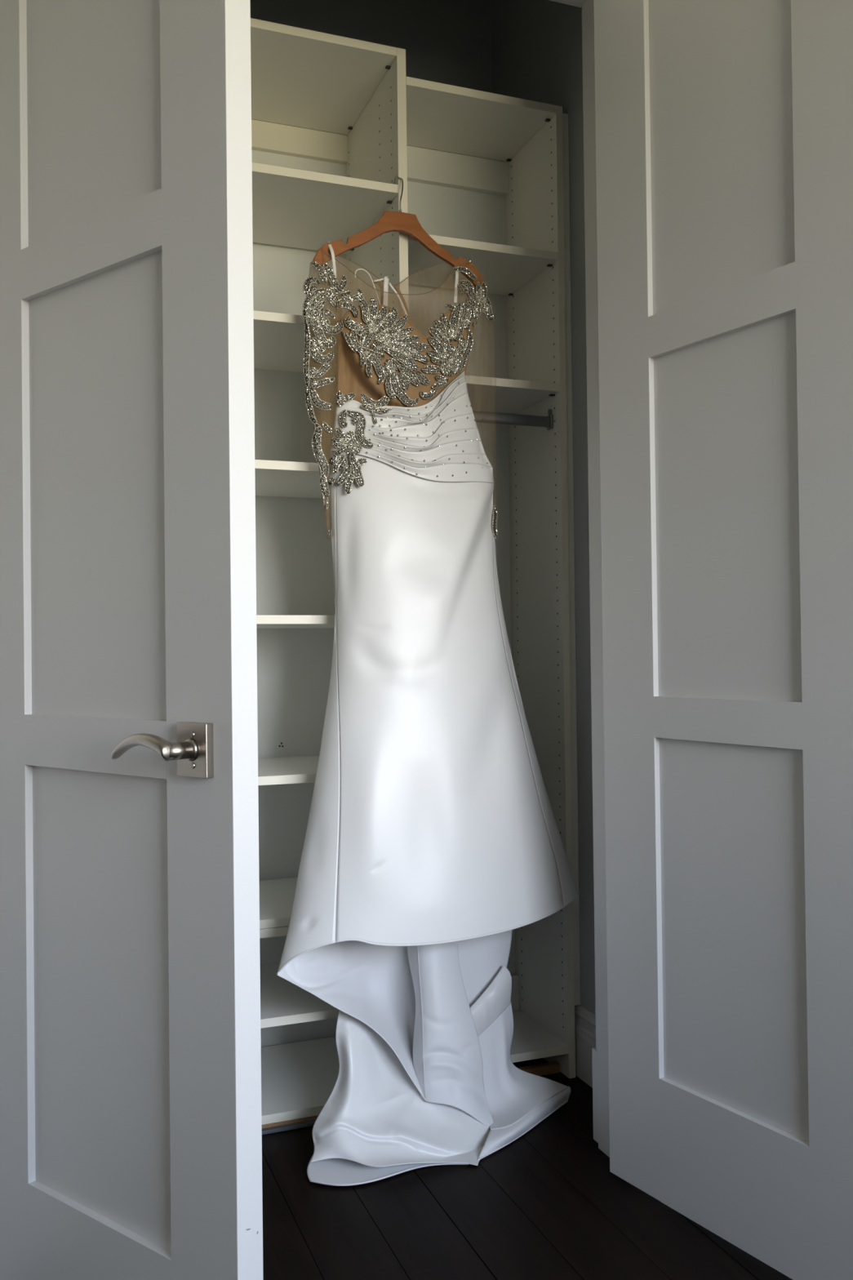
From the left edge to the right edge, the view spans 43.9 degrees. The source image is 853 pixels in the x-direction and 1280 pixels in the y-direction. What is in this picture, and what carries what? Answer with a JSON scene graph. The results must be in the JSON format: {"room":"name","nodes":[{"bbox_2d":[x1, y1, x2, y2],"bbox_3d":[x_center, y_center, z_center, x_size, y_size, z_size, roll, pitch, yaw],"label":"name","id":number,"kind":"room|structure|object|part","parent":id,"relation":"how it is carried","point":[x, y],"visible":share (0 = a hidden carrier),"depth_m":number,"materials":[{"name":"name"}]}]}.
{"room":"bedroom","nodes":[
{"label":"bedroom","id":0,"kind":"room"},
{"bbox_2d":[250,0,493,1047],"bbox_3d":[-0.473,-0.437,2.844,1.615,3.050,0.100,0,-1,-21],"label":"wall","id":1,"kind":"structure","parent":0,"point":[445,42],"depth_m":2.98,"materials":[{"name":"paint"}]},
{"bbox_2d":[262,1057,793,1279],"bbox_3d":[-0.331,1.112,0.652,8.100,0.100,4.252,0,-1,-21],"label":"floor","id":2,"kind":"structure","parent":0,"point":[548,1204],"depth_m":1.95,"materials":[{"name":"brown wood"}]},
{"bbox_2d":[250,17,408,1134],"bbox_3d":[-0.464,-0.147,2.526,0.762,2.462,0.437,0,-1,-21],"label":"shelving unit","id":3,"kind":"object","parent":2,"relation":"on","point":[329,111],"visible":0.3,"depth_m":2.72,"materials":[{"name":"beige laminate"}]},
{"bbox_3d":[-0.454,0.629,2.513,0.719,0.019,0.402,0,-1,-21],"label":"shelf","id":4,"kind":"part","parent":3,"relation":"part of","materials":[{"name":"beige laminate"}]},
{"bbox_3d":[-0.457,0.314,2.517,0.719,0.019,0.402,0,-1,-21],"label":"shelf","id":5,"kind":"part","parent":3,"relation":"part of","materials":[{"name":"beige laminate"}]},
{"bbox_3d":[-0.466,-0.386,2.525,0.719,0.019,0.402,0,-1,-21],"label":"shelf","id":6,"kind":"part","parent":3,"relation":"part of","materials":[{"name":"beige laminate"}]},
{"bbox_3d":[-0.462,-0.042,2.521,0.719,0.019,0.402,0,-1,-21],"label":"shelf","id":7,"kind":"part","parent":3,"relation":"part of","materials":[{"name":"beige laminate"}]},
{"bbox_3d":[-0.470,-0.717,2.528,0.719,0.019,0.402,0,-1,-21],"label":"shelf","id":8,"kind":"part","parent":3,"relation":"part of","materials":[{"name":"beige laminate"}]},
{"bbox_3d":[-0.451,0.846,2.510,0.719,0.019,0.402,0,-1,-21],"label":"shelf","id":9,"kind":"part","parent":3,"relation":"part of","materials":[{"name":"beige laminate"}]},
{"bbox_3d":[-0.551,-1.319,2.731,0.720,0.072,0.018,0,-1,-21],"label":"nailing rail","id":10,"kind":"part","parent":3,"relation":"part of","materials":[{"name":"white wood"}]},
{"bbox_3d":[-0.541,-0.158,2.728,0.724,2.431,0.004,0,-1,-21],"label":"panel","id":11,"kind":"part","parent":3,"relation":"part of","materials":[{"name":"white wood"}]},
{"bbox_3d":[-0.448,1.057,2.508,0.719,0.019,0.402,0,-1,-21],"label":"shelf","id":12,"kind":"part","parent":3,"relation":"part of","materials":[{"name":"beige laminate"}]},
{"bbox_3d":[-0.477,-1.368,2.536,0.719,0.019,0.402,0,-1,-21],"label":"shelf","id":13,"kind":"part","parent":3,"relation":"part of","materials":[{"name":"beige laminate"}]},
{"bbox_3d":[-0.474,-1.046,2.532,0.719,0.019,0.402,0,-1,-21],"label":"shelf","id":14,"kind":"part","parent":3,"relation":"part of","materials":[{"name":"beige laminate"}]},
{"bbox_3d":[-0.120,-0.150,2.664,0.022,2.461,0.424,0,-1,-21],"label":"panel","id":15,"kind":"part","parent":3,"relation":"part of","materials":[{"name":"beige laminate"}]},
{"bbox_2d":[312,174,482,288],"bbox_3d":[-0.072,-0.959,2.462,0.412,0.258,0.061,0,-1,-21],"label":"clothes hanger","id":16,"kind":"object","parent":3,"relation":"hanging from","point":[389,221],"visible":0.95,"depth_m":2.43,"materials":[{"name":"brown wood"}]},
{"bbox_2d":[275,240,578,1186],"bbox_3d":[0.030,0.087,2.310,0.734,1.978,0.315,0,-1,-21],"label":"dress","id":17,"kind":"object","parent":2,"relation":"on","point":[433,836],"visible":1,"depth_m":2.31,"materials":[{"name":"fabric"}]},
{"bbox_3d":[-0.220,0.128,2.246,0.114,1.130,0.189,-1,-1,33],"label":"skirt panel","id":18,"kind":"part","parent":17,"relation":"part of","materials":[{"name":"white fabric"}]},
{"bbox_3d":[-0.132,-0.794,2.393,0.063,0.087,0.007,-1,-1,-16],"label":"hanging cord","id":19,"kind":"part","parent":17,"relation":"part of","materials":[{"name":"white fabric"}]},
{"bbox_3d":[0.037,0.101,2.340,0.552,1.073,0.192,0,-1,-27],"label":"skirt panel","id":20,"kind":"part","parent":17,"relation":"part of","materials":[{"name":"white fabric"}]},
{"bbox_3d":[0.249,0.107,2.466,0.191,1.005,0.079,-1,-1,7],"label":"skirt panel","id":21,"kind":"part","parent":17,"relation":"part of","materials":[{"name":"white fabric"}]},
{"bbox_2d":[405,76,580,1078],"bbox_3d":[0.115,-0.120,2.686,0.432,2.398,0.302,0,-1,-21],"label":"shelving unit","id":22,"kind":"object","parent":2,"relation":"on","point":[488,173],"visible":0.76,"depth_m":2.71,"materials":[{"name":"beige laminate"}]},
{"bbox_3d":[0.035,-1.255,2.821,0.394,0.084,0.020,0,-1,-21],"label":"nailing rail","id":23,"kind":"part","parent":22,"relation":"part of","materials":[{"name":"beige laminate"}]},
{"bbox_3d":[0.045,-0.142,2.820,0.396,2.347,0.004,0,-1,-21],"label":"panel","id":24,"kind":"part","parent":22,"relation":"part of","materials":[{"name":"white wood"}]},
{"bbox_3d":[0.087,-1.310,2.683,0.394,0.019,0.277,0,-1,-21],"label":"shelf","id":25,"kind":"part","parent":22,"relation":"part of","materials":[{"name":"beige laminate"}]},
{"bbox_3d":[0.091,-0.945,2.678,0.394,0.019,0.277,0,-1,-21],"label":"shelf","id":26,"kind":"part","parent":22,"relation":"part of","materials":[{"name":"beige laminate"}]},
{"bbox_3d":[0.132,-0.544,2.587,0.377,0.027,0.015,0,-1,-21],"label":"hanging rod","id":27,"kind":"part","parent":22,"relation":"part of","materials":[{"name":"metal"}]},
{"bbox_3d":[0.095,-0.620,2.675,0.394,0.019,0.277,0,-1,-21],"label":"shelf","id":28,"kind":"part","parent":22,"relation":"part of","materials":[{"name":"beige laminate"}]},
{"bbox_3d":[0.062,0.952,2.795,0.394,0.093,0.020,0,-1,-21],"label":"nailing rail","id":29,"kind":"part","parent":22,"relation":"part of","materials":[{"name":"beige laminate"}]},
{"bbox_3d":[0.290,-0.122,2.753,0.018,2.398,0.301,0,-1,-21],"label":"panel","id":30,"kind":"part","parent":22,"relation":"part of","materials":[{"name":"beige laminate"}]},
{"bbox_3d":[0.115,1.007,2.656,0.394,0.019,0.277,0,-1,-21],"label":"shelf","id":31,"kind":"part","parent":22,"relation":"part of","materials":[{"name":"beige laminate"}]},
{"bbox_2d":[546,408,553,430],"bbox_3d":[0.309,-0.553,2.655,0.008,0.051,0.024,0,-1,-21],"label":"socket","id":32,"kind":"object","parent":22,"relation":"attached to","point":[549,411],"depth_m":2.65,"materials":[{"name":"metal"}]},
{"bbox_2d":[492,0,595,1014],"bbox_3d":[0.393,-0.449,2.698,0.100,3.050,0.787,0,-1,-21],"label":"wall","id":33,"kind":"structure","parent":0,"point":[537,44],"depth_m":2.62,"materials":[{"name":"paint"}]},
{"bbox_2d":[574,1004,595,1087],"bbox_3d":[0.429,0.986,2.474,0.013,0.172,0.345,0,-1,-21],"label":"baseboard","id":34,"kind":"structure","parent":33,"relation":"attached to","point":[584,1020],"depth_m":2.58,"materials":[{"name":"paint"}]},
{"bbox_3d":[-0.769,-0.446,1.772,8.100,3.050,0.120,0,-1,-21],"label":"wall","id":35,"kind":"structure","parent":0,"visible":0},
{"bbox_2d":[0,0,263,1279],"bbox_3d":[-0.494,-0.144,1.522,0.605,2.410,0.110,-1,-1,38],"label":"door","id":36,"kind":"structure","parent":35,"relation":"in","point":[131,1118],"depth_m":1.50,"materials":[{"name":"paint"}]},
{"bbox_3d":[-0.479,-0.568,1.553,0.342,0.077,0.044,-1,-1,38],"label":"rail","id":37,"kind":"part","parent":36,"relation":"part of","materials":[{"name":"paint"}]},
{"bbox_3d":[-0.484,-0.928,1.557,0.354,0.654,0.019,-1,-1,38],"label":"panel","id":38,"kind":"part","parent":36,"relation":"part of","materials":[{"name":"paint"}]},
{"bbox_3d":[-0.471,0.151,1.544,0.342,0.077,0.044,-1,-1,38],"label":"rail","id":39,"kind":"part","parent":36,"relation":"part of","materials":[{"name":"paint"}]},
{"bbox_3d":[-0.475,-0.209,1.549,0.354,0.654,0.019,-1,-1,38],"label":"panel","id":40,"kind":"part","parent":36,"relation":"part of","materials":[{"name":"paint"}]},
{"bbox_3d":[-0.461,0.946,1.535,0.342,0.231,0.044,-1,-1,38],"label":"rail","id":41,"kind":"part","parent":36,"relation":"part of","materials":[{"name":"paint"}]},
{"bbox_3d":[-0.466,0.510,1.540,0.354,0.653,0.019,-1,-1,38],"label":"panel","id":42,"kind":"part","parent":36,"relation":"part of","materials":[{"name":"paint"}]},
{"bbox_3d":[-0.373,0.139,1.372,0.128,0.038,0.023,-1,-1,38],"label":"lever","id":43,"kind":"part","parent":36,"relation":"part of","materials":[{"name":"silver metal"}]},
{"bbox_2d":[548,0,582,8],"bbox_3d":[-0.233,-1.394,2.064,1.219,0.069,0.017,0,-1,-21],"label":"trim","id":44,"kind":"structure","parent":35,"relation":"attached to","point":[556,1],"depth_m":2.27,"materials":[{"name":"paint"}]},
{"bbox_2d":[560,0,586,5],"bbox_3d":[-0.206,-1.360,1.995,1.197,0.020,0.114,0,-1,-21],"label":"trim","id":45,"kind":"structure","parent":35,"relation":"attached to","point":[581,2],"depth_m":2.25,"materials":[{"name":"paint"}]},
{"bbox_2d":[582,6,598,1142],"bbox_3d":[0.395,-0.181,2.291,0.100,2.504,0.032,0,-1,-21],"label":"trim","id":46,"kind":"structure","parent":35,"relation":"attached to","point":[594,1059],"depth_m":2.27,"materials":[{"name":"paint"}]},
{"bbox_2d":[582,0,609,1157],"bbox_3d":[0.377,-0.152,2.197,0.020,2.444,0.114,0,-1,-21],"label":"trim","id":47,"kind":"structure","parent":35,"relation":"attached to","point":[588,7],"depth_m":2.22,"materials":[{"name":"paint"}]},
{"bbox_2d":[593,0,852,1279],"bbox_3d":[0.533,-0.152,1.880,0.044,2.410,0.604,0,-1,-33],"label":"door","id":48,"kind":"structure","parent":35,"relation":"in","point":[724,128],"depth_m":1.86,"materials":[{"name":"paint"}]},
{"bbox_3d":[0.525,-0.936,1.885,0.019,0.654,0.345,0,-1,-33],"label":"panel","id":49,"kind":"part","parent":48,"relation":"part of","materials":[{"name":"paint"}]},
{"bbox_3d":[0.530,-0.577,1.881,0.044,0.077,0.334,0,-1,-33],"label":"rail","id":50,"kind":"part","parent":48,"relation":"part of","materials":[{"name":"paint"}]},
{"bbox_3d":[0.534,-0.217,1.877,0.019,0.654,0.345,0,-1,-33],"label":"panel","id":51,"kind":"part","parent":48,"relation":"part of","materials":[{"name":"paint"}]},
{"bbox_3d":[0.538,0.142,1.873,0.044,0.077,0.334,0,-1,-33],"label":"rail","id":52,"kind":"part","parent":48,"relation":"part of","materials":[{"name":"paint"}]},
{"bbox_3d":[0.543,0.501,1.869,0.019,0.653,0.345,0,-1,-33],"label":"panel","id":53,"kind":"part","parent":48,"relation":"part of","materials":[{"name":"paint"}]},
{"bbox_3d":[0.548,0.938,1.864,0.044,0.231,0.334,0,-1,-33],"label":"rail","id":54,"kind":"part","parent":48,"relation":"part of","materials":[{"name":"paint"}]}
]}

